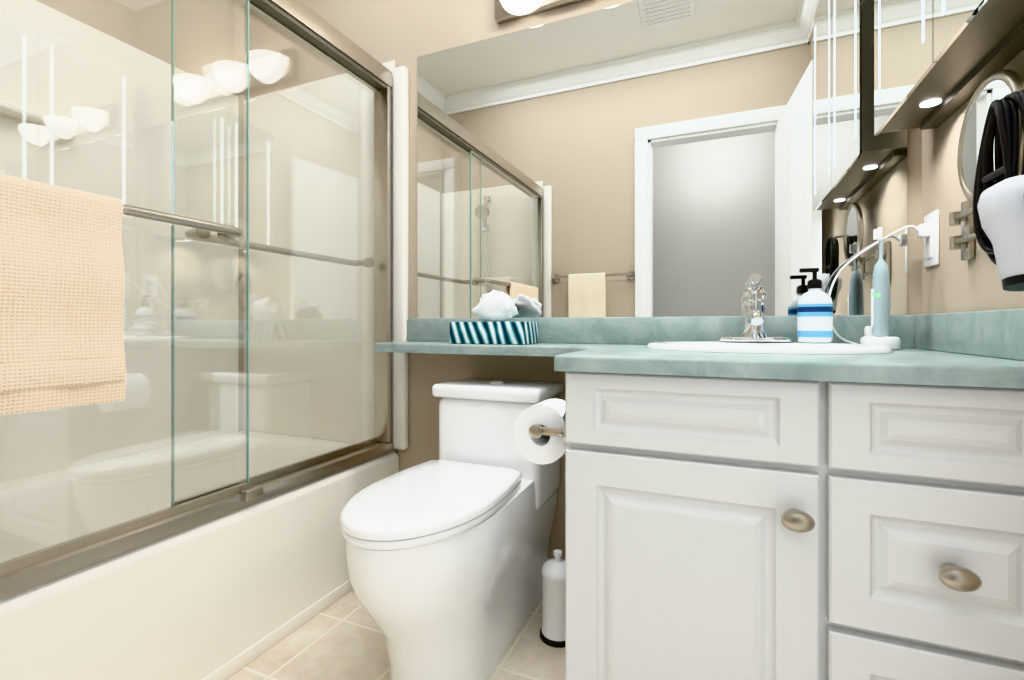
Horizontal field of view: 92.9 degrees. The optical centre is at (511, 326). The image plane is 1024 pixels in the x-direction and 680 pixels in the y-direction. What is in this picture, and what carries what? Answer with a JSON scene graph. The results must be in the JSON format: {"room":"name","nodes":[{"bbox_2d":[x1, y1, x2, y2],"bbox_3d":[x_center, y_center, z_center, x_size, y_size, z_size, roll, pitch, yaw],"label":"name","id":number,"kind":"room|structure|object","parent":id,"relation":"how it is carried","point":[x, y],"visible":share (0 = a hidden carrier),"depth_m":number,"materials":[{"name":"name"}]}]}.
{"room":"bathroom","nodes":[
{"label":"bathroom","id":0,"kind":"room"},
{"bbox_2d":[36,0,244,430],"bbox_3d":[-1.429,-0.380,1.290,0.100,2.330,1.520,0,0,23],"label":"wall","id":1,"kind":"structure","parent":0,"point":[209,35],"depth_m":1.79,"materials":[{"name":"beige paint"}]},
{"bbox_2d":[227,590,564,679],"bbox_3d":[-0.575,0.815,0.378,2.390,0.060,2.720,0,0,23],"label":"floor","id":2,"kind":"structure","parent":0,"point":[341,642],"depth_m":1.16,"materials":[{"name":"tile"}]},
{"bbox_2d":[0,430,398,679],"bbox_3d":[-1.030,0.602,1.119,0.758,0.367,1.508,0,0,23],"label":"bathtub","id":3,"kind":"object","parent":2,"relation":"on","point":[205,600],"visible":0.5,"depth_m":1.15,"materials":[{"name":"white ceramic"}]},
{"bbox_2d":[340,377,563,679],"bbox_3d":[-0.129,0.469,1.175,0.320,0.631,0.696,0,0,23],"label":"toilet","id":4,"kind":"object","parent":2,"relation":"on","point":[447,555],"visible":0.98,"depth_m":1.01,"materials":[{"name":"white ceramic"}]},
{"bbox_2d":[540,549,564,647],"bbox_3d":[0.116,0.675,1.233,0.091,0.218,0.091,0,0,23],"label":"toilet brush","id":5,"kind":"object","parent":2,"relation":"on","point":[552,632],"depth_m":1.20,"materials":[{"name":"white plastic"}]},
{"bbox_2d":[374,273,1023,679],"bbox_3d":[0.174,0.330,1.102,1.384,0.910,0.596,0,0,23],"label":"vanity","id":6,"kind":"object","parent":2,"relation":"on","point":[745,499],"visible":1,"depth_m":0.74,"materials":[{"name":"white wood"}]},
{"bbox_2d":[450,290,537,344],"bbox_3d":[-0.051,-0.029,1.405,0.230,0.156,0.116,0,0,23],"label":"tissue box","id":7,"kind":"object","parent":6,"relation":"on","point":[495,307],"visible":1,"depth_m":1.37,"materials":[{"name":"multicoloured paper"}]},
{"bbox_2d":[513,399,566,463],"bbox_3d":[0.078,0.209,0.981,0.122,0.114,0.184,0,0,23],"label":"paper holder","id":8,"kind":"object","parent":6,"relation":"attached to","point":[539,430],"visible":0.8,"depth_m":0.94,"materials":[{"name":"white paper"}]},
{"bbox_2d":[797,268,832,342],"bbox_3d":[0.689,-0.048,1.108,0.070,0.169,0.070,0,0,23],"label":"soap dispenser","id":9,"kind":"object","parent":6,"relation":"on","point":[815,306],"visible":1,"depth_m":1.08,"materials":[{"name":"white plastic"}]},
{"bbox_2d":[828,225,918,349],"bbox_3d":[0.795,-0.085,1.089,0.120,0.269,0.147,0,0,-28],"label":"electric toothbrush","id":10,"kind":"object","parent":6,"relation":"on","point":[877,333],"visible":0.86,"depth_m":1.03,"materials":[{"name":"white plastic"}]},
{"bbox_2d":[245,0,921,559],"bbox_3d":[-0.057,-0.380,1.582,2.390,2.330,0.100,0,0,23],"label":"wall","id":11,"kind":"structure","parent":0,"point":[401,31],"depth_m":1.64,"materials":[{"name":"beige paint"}]},
{"bbox_2d":[0,0,408,482],"bbox_3d":[-1.015,-0.243,1.112,0.802,1.343,1.519,0,0,23],"label":"panels","id":12,"kind":"object","parent":11,"relation":"attached to","point":[83,108],"depth_m":1.73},
{"bbox_2d":[495,0,584,23],"bbox_3d":[0.249,-0.994,1.332,0.690,0.119,0.116,0,0,23],"label":"sconce","id":13,"kind":"object","parent":11,"relation":"attached to","point":[505,10],"visible":1,"depth_m":1.44,"materials":[{"name":"white glass"}]},
{"bbox_2d":[417,0,906,318],"bbox_3d":[0.293,-0.466,1.373,1.327,0.878,0.004,0,0,23],"label":"wall mirror","id":14,"kind":"object","parent":11,"relation":"attached to","point":[636,158],"visible":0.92,"depth_m":1.32,"materials":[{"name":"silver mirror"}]},
{"bbox_2d":[922,49,1023,313],"bbox_3d":[0.674,-0.380,0.385,0.100,2.330,1.520,0,0,23],"label":"wall","id":15,"kind":"structure","parent":0,"point":[952,285],"depth_m":0.96,"materials":[{"name":"beige paint"}]},
{"bbox_2d":[917,210,938,267],"bbox_3d":[0.891,-0.186,1.048,0.026,0.114,0.070,0,0,23],"label":"outlet plate","id":16,"kind":"object","parent":15,"relation":"attached to","point":[929,230],"visible":1,"depth_m":1.03,"materials":[{"name":"white plastic"}]},
{"bbox_2d":[874,0,1023,135],"bbox_3d":[0.724,-0.775,0.761,0.105,0.719,0.656,0,0,23],"label":"medicine cabinet mirror","id":17,"kind":"object","parent":15,"relation":"attached to","point":[931,57],"visible":1,"depth_m":0.84,"materials":[{"name":"brown mirror"}]},
{"bbox_2d":[949,69,1023,290],"bbox_3d":[0.695,-0.210,0.710,0.076,0.334,0.471,0,0,32],"label":"hair dryer","id":18,"kind":"object","parent":15,"relation":"attached to","point":[990,152],"visible":1,"depth_m":0.65,"materials":[{"name":"white plastic"}]},
{"bbox_3d":[-0.372,-0.380,-0.645,2.007,2.330,1.000,0,0,23],"label":"wall","id":19,"kind":"structure","parent":0,"visible":0},
{"bbox_2d":[0,0,392,598],"bbox_3d":[-0.715,-0.226,0.983,0.156,1.288,1.456,0,0,21],"label":"shower door frame","id":20,"kind":"object","parent":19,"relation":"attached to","point":[21,573],"visible":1,"depth_m":1.23,"materials":[{"name":"silver metal"}]},
{"bbox_2d":[0,174,125,414],"bbox_3d":[-0.772,-0.048,0.684,0.045,0.355,0.387,0,0,23],"label":"towel","id":21,"kind":"object","parent":20,"relation":"hanging from","point":[62,276],"visible":1,"depth_m":0.77,"materials":[{"name":"beige fabric"}]}
]}

